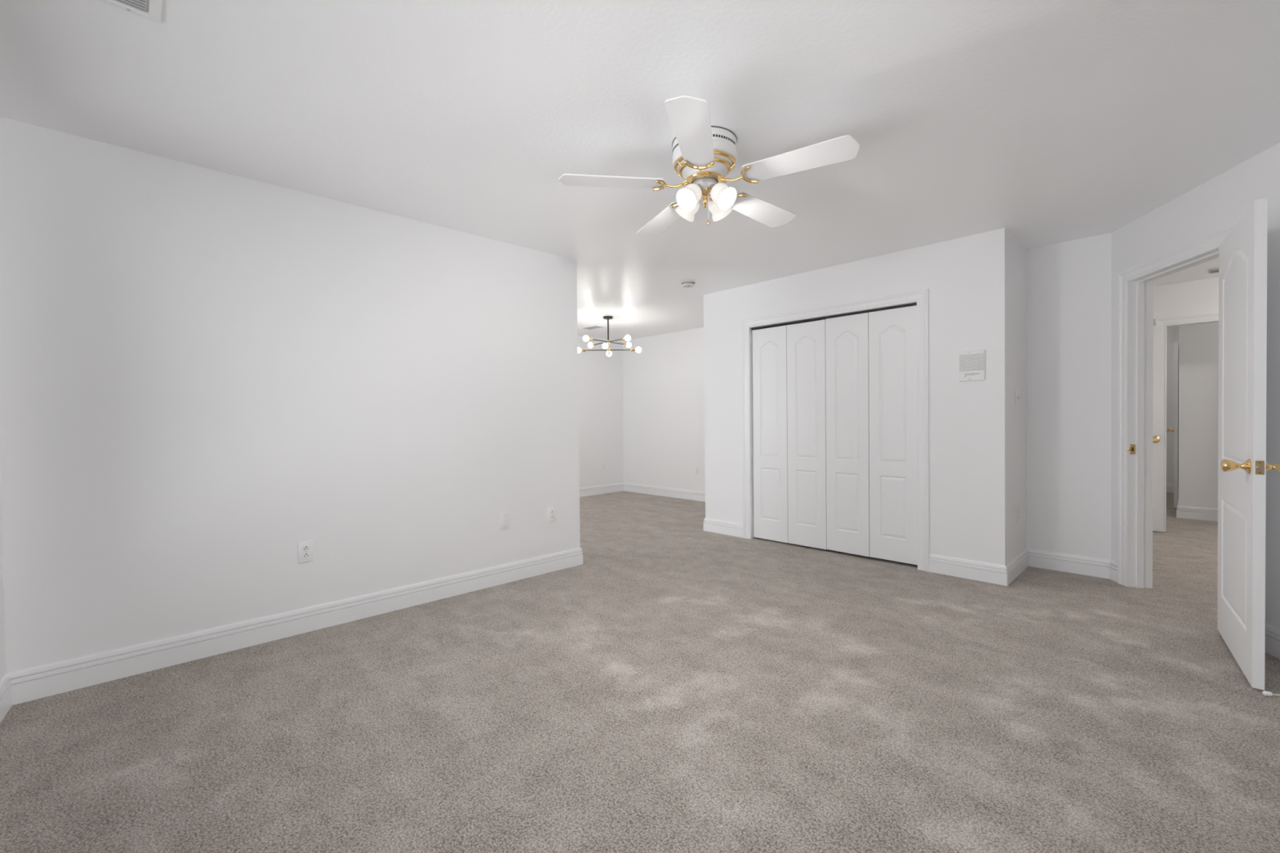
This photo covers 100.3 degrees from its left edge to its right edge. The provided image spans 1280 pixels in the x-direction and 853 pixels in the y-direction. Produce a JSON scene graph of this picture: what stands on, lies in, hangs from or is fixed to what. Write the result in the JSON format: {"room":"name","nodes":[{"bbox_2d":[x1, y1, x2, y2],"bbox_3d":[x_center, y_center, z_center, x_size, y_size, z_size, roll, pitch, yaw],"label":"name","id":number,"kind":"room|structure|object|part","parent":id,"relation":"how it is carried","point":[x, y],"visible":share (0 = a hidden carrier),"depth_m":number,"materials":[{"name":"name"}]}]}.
{"room":"empty bedroom","nodes":[
{"label":"empty bedroom","id":0,"kind":"room"},
{"bbox_2d":[0,444,6,680],"bbox_3d":[-1.219,-0.049,0.366,0.140,2.440,4.662,-1,1,-39],"label":"wall","id":1,"kind":"structure","parent":0,"point":[2,632],"depth_m":2.20,"materials":[{"name":"white paint"}]},
{"bbox_2d":[0,673,12,723],"bbox_3d":[-1.147,1.102,0.431,0.016,0.134,4.662,-1,1,-39],"label":"baseboard","id":2,"kind":"structure","parent":1,"relation":"attached to","point":[6,695],"depth_m":2.16,"materials":[{"name":"white paint"}]},
{"bbox_2d":[0,116,580,673],"bbox_3d":[-1.661,-0.083,3.248,3.135,2.440,0.120,-1,1,-44],"label":"wall","id":3,"kind":"structure","parent":0,"point":[206,375],"depth_m":2.78,"materials":[{"name":"white paint"}]},
{"bbox_2d":[7,547,582,705],"bbox_3d":[-1.547,1.068,3.268,3.014,0.134,0.016,-1,1,-44],"label":"baseboard","id":4,"kind":"structure","parent":3,"relation":"attached to","point":[29,684],"depth_m":2.79,"materials":[{"name":"white paint"}]},
{"bbox_2d":[297,540,313,563],"bbox_3d":[-1.857,0.696,2.972,0.075,0.118,0.009,-1,1,-44],"label":"wall outlet","id":5,"kind":"object","parent":3,"relation":"attached to","point":[305,548],"visible":1,"depth_m":2.97,"materials":[{"name":"white plastic"}]},
{"bbox_2d":[302,546,309,551],"bbox_3d":[-1.855,0.677,2.970,0.033,0.027,0.003,-1,1,-44],"label":"receptacle","id":6,"kind":"object","parent":5,"relation":"attached to","point":[304,548],"depth_m":2.97,"materials":[{"name":"white plastic"}]},
{"bbox_2d":[302,552,309,558],"bbox_3d":[-1.855,0.716,2.970,0.033,0.027,0.003,-1,1,-44],"label":"receptacle","id":7,"kind":"object","parent":5,"relation":"attached to","point":[305,555],"depth_m":2.97,"materials":[{"name":"white plastic"}]},
{"bbox_2d":[499,512,508,529],"bbox_3d":[-0.972,0.679,3.830,0.070,0.115,0.007,-1,1,-44],"label":"blank wall plate","id":8,"kind":"object","parent":3,"relation":"attached to","point":[504,517],"visible":1,"depth_m":3.83,"materials":[{"name":"white plastic"}]},
{"bbox_2d":[547,506,555,522],"bbox_3d":[-0.676,0.679,4.115,0.070,0.115,0.009,-1,1,-44],"label":"wall outlet","id":9,"kind":"object","parent":3,"relation":"attached to","point":[551,511],"visible":1,"depth_m":4.11,"materials":[{"name":"white plastic"}]},
{"bbox_2d":[577,335,623,488],"bbox_3d":[-2.140,-0.129,6.975,5.315,2.440,0.115,-1,1,-44],"label":"wall","id":10,"kind":"structure","parent":0,"point":[600,375],"depth_m":8.38,"materials":[{"name":"white paint"}]},
{"bbox_2d":[579,482,623,497],"bbox_3d":[-2.073,1.024,6.952,5.060,0.134,0.016,-1,1,-44],"label":"baseboard","id":11,"kind":"structure","parent":10,"relation":"attached to","point":[603,489],"depth_m":8.36,"materials":[{"name":"white paint"}]},
{"bbox_2d":[602,462,605,469],"bbox_3d":[-0.568,0.620,8.414,0.070,0.115,0.009,-1,1,-44],"label":"wall outlet","id":12,"kind":"object","parent":10,"relation":"attached to","point":[603,463],"visible":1,"depth_m":8.41,"materials":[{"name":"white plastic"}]},
{"bbox_2d":[0,491,1279,852],"bbox_3d":[2.058,1.072,5.269,12.450,0.001,8.700,-1,1,-44],"label":"floor","id":13,"kind":"structure","parent":0,"point":[682,686],"depth_m":2.06,"materials":[{"name":"beige carpet"}]},
{"bbox_2d":[0,0,1279,341],"bbox_3d":[2.032,-1.428,5.235,12.450,0.120,8.700,-1,1,-44],"label":"ceiling","id":14,"kind":"structure","parent":0,"point":[1046,122],"depth_m":2.17,"materials":[{"name":"white paint"}]},
{"bbox_2d":[98,0,163,23],"bbox_3d":[-1.583,-1.272,1.316,0.620,0.012,0.460,-1,1,-44],"label":"ceiling vent","id":15,"kind":"object","parent":14,"relation":"in","point":[152,10],"visible":1,"depth_m":1.63,"materials":[{"name":"white plastic"}]},
{"bbox_2d":[580,324,605,329],"bbox_3d":[-0.646,-1.360,7.333,0.180,0.017,0.340,-1,1,-44],"label":"ceiling vent","id":16,"kind":"object","parent":14,"relation":"in","point":[592,326],"visible":1,"depth_m":7.29,"materials":[{"name":"white plastic"}]},
{"bbox_2d":[577,315,641,356],"bbox_3d":[-0.395,-1.139,6.644,0.757,0.448,0.807,0,1,23],"label":"chandelier","id":17,"kind":"object","parent":14,"relation":"hanging from","point":[606,345],"visible":0.97,"depth_m":6.64,"materials":[{"name":"brown metal"}]},
{"bbox_3d":[-0.639,-1.046,6.353,0.078,0.071,0.071,-1,1,-44],"label":"light bulb","id":18,"kind":"part","parent":17,"relation":"part of","materials":[{"name":"white glass"}]},
{"bbox_3d":[-0.639,-1.054,6.937,0.071,0.071,0.078,-1,1,-44],"label":"light bulb","id":19,"kind":"part","parent":17,"relation":"part of","materials":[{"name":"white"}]},
{"bbox_3d":[-0.539,-0.949,6.644,0.268,0.011,0.012,-1,1,-1],"label":"arm","id":20,"kind":"part","parent":17,"relation":"part of","materials":[{"name":"brown metal"}]},
{"bbox_3d":[-0.406,-0.945,6.274,0.074,0.071,0.073,-1,1,-44],"label":"light bulb","id":21,"kind":"part","parent":17,"relation":"part of","materials":[{"name":"white glass"}]},
{"bbox_3d":[-0.395,-1.144,6.644,0.017,0.393,0.017,-1,1,-44],"label":"stem","id":22,"kind":"part","parent":17,"relation":"part of","materials":[{"name":"brown metal"}]},
{"bbox_3d":[-0.149,-1.051,6.353,0.071,0.071,0.078,-1,1,-44],"label":"light bulb","id":23,"kind":"part","parent":17,"relation":"part of","materials":[{"name":"white glass"}]},
{"bbox_3d":[-0.149,-1.059,6.937,0.078,0.071,0.071,-1,1,-44],"label":"light bulb","id":24,"kind":"part","parent":17,"relation":"part of","materials":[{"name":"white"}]},
{"bbox_3d":[-0.020,-0.954,6.652,0.074,0.071,0.073,-1,1,-44],"label":"light bulb","id":25,"kind":"part","parent":17,"relation":"part of","materials":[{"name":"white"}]},
{"bbox_2d":[680,280,695,287],"bbox_3d":[0.451,-1.327,5.005,0.132,0.043,0.132,-1,1,0],"label":"smoke detector","id":26,"kind":"object","parent":14,"relation":"attached to","point":[685,283],"visible":1,"depth_m":4.96,"materials":[{"name":"grey plastic"}]},
{"bbox_2d":[558,95,859,235],"bbox_3d":[0.340,-1.119,2.509,1.250,0.389,1.280,-1,1,-44],"label":"ceiling fan","id":27,"kind":"object","parent":14,"relation":"hanging from","point":[704,154],"visible":1,"depth_m":2.38,"materials":[{"name":"white wood"}]},
{"bbox_3d":[-0.130,-1.119,2.443,0.479,0.006,0.155,0,8,-5],"label":"blade","id":28,"kind":"part","parent":27,"relation":"part of","materials":[{"name":"white wood"}]},
{"bbox_3d":[0.130,-1.114,2.880,0.155,0.006,0.479,-9,3,-23],"label":"blade","id":29,"kind":"part","parent":27,"relation":"part of","materials":[{"name":"white wood"}]},
{"bbox_3d":[0.235,-1.048,2.555,0.105,0.105,0.088,-1,-41,-43],"label":"lamp shade","id":30,"kind":"part","parent":27,"relation":"part of","materials":[{"name":"white glass"}]},
{"bbox_3d":[0.231,-1.046,2.418,0.105,0.105,0.088,0,43,47],"label":"lamp shade","id":31,"kind":"part","parent":27,"relation":"part of","materials":[{"name":"white glass"}]},
{"bbox_3d":[0.206,-1.126,2.061,0.155,0.006,0.479,8,1,13],"label":"blade","id":32,"kind":"part","parent":27,"relation":"part of","materials":[{"name":"white wood"}]},
{"bbox_3d":[0.228,-1.043,2.415,0.046,0.046,0.046,-1,1,-44],"label":"light bulb","id":33,"kind":"part","parent":27,"relation":"part of","materials":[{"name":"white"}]},
{"bbox_3d":[0.373,-1.049,2.550,0.105,0.105,0.088,0,-41,47],"label":"lamp shade","id":34,"kind":"part","parent":27,"relation":"part of","materials":[{"name":"white glass"}]},
{"bbox_3d":[0.370,-1.044,2.410,0.046,0.046,0.046,-1,1,-44],"label":"light bulb","id":35,"kind":"part","parent":27,"relation":"part of","materials":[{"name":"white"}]},
{"bbox_3d":[0.368,-1.047,2.413,0.105,0.105,0.088,-1,43,-43],"label":"lamp shade","id":36,"kind":"part","parent":27,"relation":"part of","materials":[{"name":"white glass"}]},
{"bbox_3d":[0.626,-1.118,2.768,0.479,0.006,0.155,0,-10,-41],"label":"blade","id":37,"kind":"part","parent":27,"relation":"part of","materials":[{"name":"white wood"}]},
{"bbox_3d":[0.673,-1.125,2.262,0.479,0.006,0.155,-1,-9,31],"label":"blade","id":38,"kind":"part","parent":27,"relation":"part of","materials":[{"name":"white wood"}]},
{"bbox_2d":[1208,267,1218,273],"bbox_3d":[5.175,-1.383,4.687,0.160,0.017,0.260,-1,1,-44],"label":"ceiling vent","id":39,"kind":"object","parent":14,"relation":"in","point":[1216,269],"visible":0.38,"depth_m":4.73,"materials":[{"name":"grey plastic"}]},
{"bbox_2d":[622,327,705,492],"bbox_3d":[0.827,-0.168,7.649,0.115,2.440,3.044,-1,1,-44],"label":"wall","id":40,"kind":"structure","parent":0,"point":[664,382],"depth_m":8.02,"materials":[{"name":"white paint"}]},
{"bbox_2d":[623,482,705,502],"bbox_3d":[0.751,0.986,7.661,0.016,0.134,2.928,-1,1,-44],"label":"baseboard","id":41,"kind":"structure","parent":40,"relation":"attached to","point":[637,488],"depth_m":8.03,"materials":[{"name":"white paint"}]},
{"bbox_2d":[694,466,698,474],"bbox_3d":[0.806,0.617,7.601,0.009,0.115,0.070,-1,1,-44],"label":"wall outlet","id":42,"kind":"object","parent":40,"relation":"attached to","point":[696,468],"visible":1,"depth_m":7.59,"materials":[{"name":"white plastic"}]},
{"bbox_2d":[703,227,1008,565],"bbox_3d":[1.622,-0.136,4.636,0.115,2.440,2.623,-1,1,-44],"label":"wall","id":43,"kind":"structure","parent":0,"point":[966,278],"depth_m":3.92,"materials":[{"name":"white paint"}]},
{"bbox_2d":[703,517,742,537],"bbox_3d":[0.835,1.016,5.382,0.016,0.134,0.494,-1,1,-44],"label":"baseboard","id":44,"kind":"structure","parent":43,"relation":"attached to","point":[725,527],"depth_m":5.37,"materials":[{"name":"white paint"}]},
{"bbox_2d":[751,305,917,564],"bbox_3d":[1.614,0.070,4.624,0.033,1.998,1.485,-1,1,-44],"label":"door","id":45,"kind":"structure","parent":43,"relation":"in","point":[835,462],"depth_m":4.52,"materials":[{"name":"white paint"}]},
{"bbox_2d":[741,288,929,571],"bbox_3d":[1.617,0.028,4.630,0.136,2.113,1.669,-1,1,-44],"label":"door frame","id":46,"kind":"structure","parent":43,"relation":"attached to","point":[920,298],"depth_m":4.25,"materials":[{"name":"white paint"}]},
{"bbox_2d":[928,553,1007,586],"bbox_3d":[2.340,1.021,3.829,0.016,0.134,0.492,-1,1,-44],"label":"baseboard","id":47,"kind":"structure","parent":43,"relation":"attached to","point":[987,572],"depth_m":3.81,"materials":[{"name":"white paint"}]},
{"bbox_2d":[959,349,985,381],"bbox_3d":[2.348,-0.429,3.782,0.022,0.212,0.160,-1,1,-44],"label":"door chime","id":48,"kind":"object","parent":43,"relation":"attached to","point":[971,363],"visible":1,"depth_m":3.77,"materials":[{"name":"white plastic"}]},
{"bbox_2d":[959,352,984,371],"bbox_3d":[2.344,-0.453,3.778,0.002,0.120,0.153,-1,1,-44],"label":"speaker grille","id":49,"kind":"object","parent":48,"relation":"attached to","point":[968,362],"depth_m":3.77,"materials":[{"name":"white plastic"}]},
{"bbox_2d":[756,232,1111,559],"bbox_3d":[2.333,-0.146,4.880,0.115,2.440,3.032,-1,1,-44],"label":"wall","id":50,"kind":"structure","parent":0,"point":[1068,284],"depth_m":3.94,"materials":[{"name":"white paint"}]},
{"bbox_2d":[1026,548,1111,578],"bbox_3d":[3.160,1.011,3.960,0.016,0.134,0.494,-1,1,-44],"label":"baseboard","id":51,"kind":"structure","parent":50,"relation":"attached to","point":[1071,563],"depth_m":3.94,"materials":[{"name":"white paint"}]},
{"bbox_2d":[1008,232,1026,562],"bbox_3d":[2.739,-0.138,3.972,0.566,2.440,0.115,-1,1,-44],"label":"wall","id":52,"kind":"structure","parent":0,"point":[1017,252],"depth_m":3.91,"materials":[{"name":"white paint"}]},
{"bbox_2d":[1005,548,1028,585],"bbox_3d":[2.750,1.016,3.895,0.696,0.134,0.016,-1,1,-44],"label":"baseboard","id":53,"kind":"structure","parent":52,"relation":"attached to","point":[1020,563],"depth_m":3.86,"materials":[{"name":"white paint"}]},
{"bbox_2d":[1016,506,1019,522],"bbox_3d":[2.770,0.642,3.919,0.070,0.115,0.009,-1,1,-44],"label":"wall outlet","id":54,"kind":"object","parent":52,"relation":"attached to","point":[1017,507],"visible":1,"depth_m":3.91,"materials":[{"name":"white plastic"}]},
{"bbox_2d":[1015,389,1021,405],"bbox_3d":[2.762,-0.210,3.900,0.115,0.118,0.019,-1,1,-44],"label":"light switch","id":55,"kind":"object","parent":52,"relation":"attached to","point":[1017,391],"visible":1,"depth_m":3.89,"materials":[{"name":"white plastic"}]},
{"bbox_2d":[1109,560,1117,582],"bbox_3d":[3.317,1.012,3.738,0.016,0.134,0.107,0,1,13],"label":"baseboard","id":56,"kind":"structure","parent":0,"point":[1113,566],"depth_m":3.74,"materials":[{"name":"white paint"}]},
{"bbox_2d":[1166,326,1178,484],"bbox_3d":[7.599,-0.244,8.187,0.115,2.440,1.212,-1,1,-44],"label":"wall","id":57,"kind":"structure","parent":0,"point":[1172,333],"depth_m":7.88,"materials":[{"name":"white paint"}]},
{"bbox_2d":[1166,483,1173,493],"bbox_3d":[7.524,0.909,8.199,0.016,0.134,1.097,-1,1,-44],"label":"baseboard","id":58,"kind":"structure","parent":57,"relation":"attached to","point":[1170,487],"depth_m":7.89,"materials":[{"name":"white paint"}]},
{"bbox_2d":[1153,277,1218,325],"bbox_3d":[5.557,-0.180,4.979,0.115,2.440,3.050,-1,1,-44],"label":"wall","id":59,"kind":"structure","parent":0,"point":[1202,295],"depth_m":5.16,"materials":[{"name":"white paint"}]},
{"bbox_2d":[1154,311,1218,531],"bbox_3d":[5.508,-0.017,5.018,0.136,2.113,0.979,-1,1,-44],"label":"door frame","id":60,"kind":"structure","parent":59,"relation":"attached to","point":[1209,317],"depth_m":5.26,"materials":[{"name":"white paint"}]},
{"bbox_2d":[1152,324,1164,532],"bbox_3d":[4.822,0.020,5.461,0.117,2.018,0.760,-1,1,-44],"label":"door","id":61,"kind":"structure","parent":60,"relation":"attached to","point":[1158,331],"depth_m":5.23,"materials":[{"name":"white paint"}]},
{"bbox_3d":[5.033,0.127,5.221,0.082,0.067,0.067,-1,1,-44],"label":"knob","id":62,"kind":"part","parent":61,"relation":"part of","materials":[{"name":"gold metal"}]},
{"bbox_2d":[1111,142,1279,629],"bbox_3d":[3.035,-0.118,2.300,0.115,2.440,3.000,0,1,13],"label":"wall","id":63,"kind":"structure","parent":0,"point":[1218,204],"depth_m":2.79,"materials":[{"name":"white paint"}]},
{"bbox_2d":[1117,224,1235,588],"bbox_3d":[3.246,0.021,3.188,0.156,2.133,0.966,0,1,13],"label":"door frame","id":64,"kind":"structure","parent":63,"relation":"attached to","point":[1135,283],"depth_m":3.57,"materials":[{"name":"white paint"}]},
{"bbox_3d":[3.304,0.153,3.587,0.032,0.067,0.003,0,1,13],"label":"strike plate","id":65,"kind":"part","parent":64,"relation":"part of","materials":[{"name":"gold metal"}]},
{"bbox_2d":[1217,197,1279,689],"bbox_3d":[2.824,0.072,2.520,0.199,2.030,0.818,0,1,40],"label":"door","id":66,"kind":"structure","parent":63,"relation":"in","point":[1242,465],"depth_m":2.36,"materials":[{"name":"white paint"}]},
{"bbox_3d":[2.562,0.169,2.300,0.082,0.067,0.067,0,1,40],"label":"knob","id":67,"kind":"part","parent":66,"relation":"part of","materials":[{"name":"gold metal"}]},
{"bbox_3d":[2.567,0.170,2.215,0.025,0.058,0.003,0,1,40],"label":"latch plate","id":68,"kind":"part","parent":66,"relation":"part of","materials":[{"name":"gold metal"}]},
{"bbox_3d":[2.652,0.169,2.225,0.082,0.067,0.067,0,1,40],"label":"knob","id":69,"kind":"part","parent":66,"relation":"part of","materials":[{"name":"gold metal"}]},
{"bbox_2d":[1265,623,1279,658],"bbox_3d":[2.859,1.043,1.809,0.016,0.134,1.927,0,1,13],"label":"baseboard","id":70,"kind":"structure","parent":63,"relation":"attached to","point":[1272,633],"depth_m":2.56,"materials":[{"name":"white paint"}]},
{"bbox_2d":[1262,690,1279,696],"bbox_3d":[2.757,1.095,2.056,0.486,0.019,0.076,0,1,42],"label":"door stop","id":71,"kind":"object","parent":70,"relation":"attached to","point":[1264,693],"visible":1,"depth_m":2.18,"materials":[{"name":"white plastic"}]},
{"bbox_2d":[1178,322,1218,508],"bbox_3d":[6.720,-0.197,5.316,0.115,2.440,1.918,-1,1,-44],"label":"wall","id":72,"kind":"structure","parent":0,"point":[1198,344],"depth_m":5.86,"materials":[{"name":"white paint"}]},
{"bbox_2d":[1176,506,1217,521],"bbox_3d":[6.639,0.957,5.333,0.016,0.134,1.819,-1,1,-44],"label":"baseboard","id":73,"kind":"structure","parent":72,"relation":"attached to","point":[1182,512],"depth_m":5.87,"materials":[{"name":"white paint"}]},
{"bbox_3d":[7.037,-0.221,6.879,2.515,2.440,0.115,-1,1,-44],"label":"wall","id":74,"kind":"structure","parent":0,"visible":0},
{"bbox_2d":[1166,342,1178,507],"bbox_3d":[6.781,-0.018,6.813,0.760,2.018,0.117,-1,1,-44],"label":"door","id":75,"kind":"structure","parent":74,"relation":"in","point":[1175,429],"depth_m":6.52,"materials":[{"name":"white paint"}]},
{"bbox_3d":[6.540,0.043,6.604,0.067,0.067,0.082,-1,1,-44],"label":"knob","id":76,"kind":"part","parent":75,"relation":"part of","materials":[{"name":"gold metal"}]}
]}

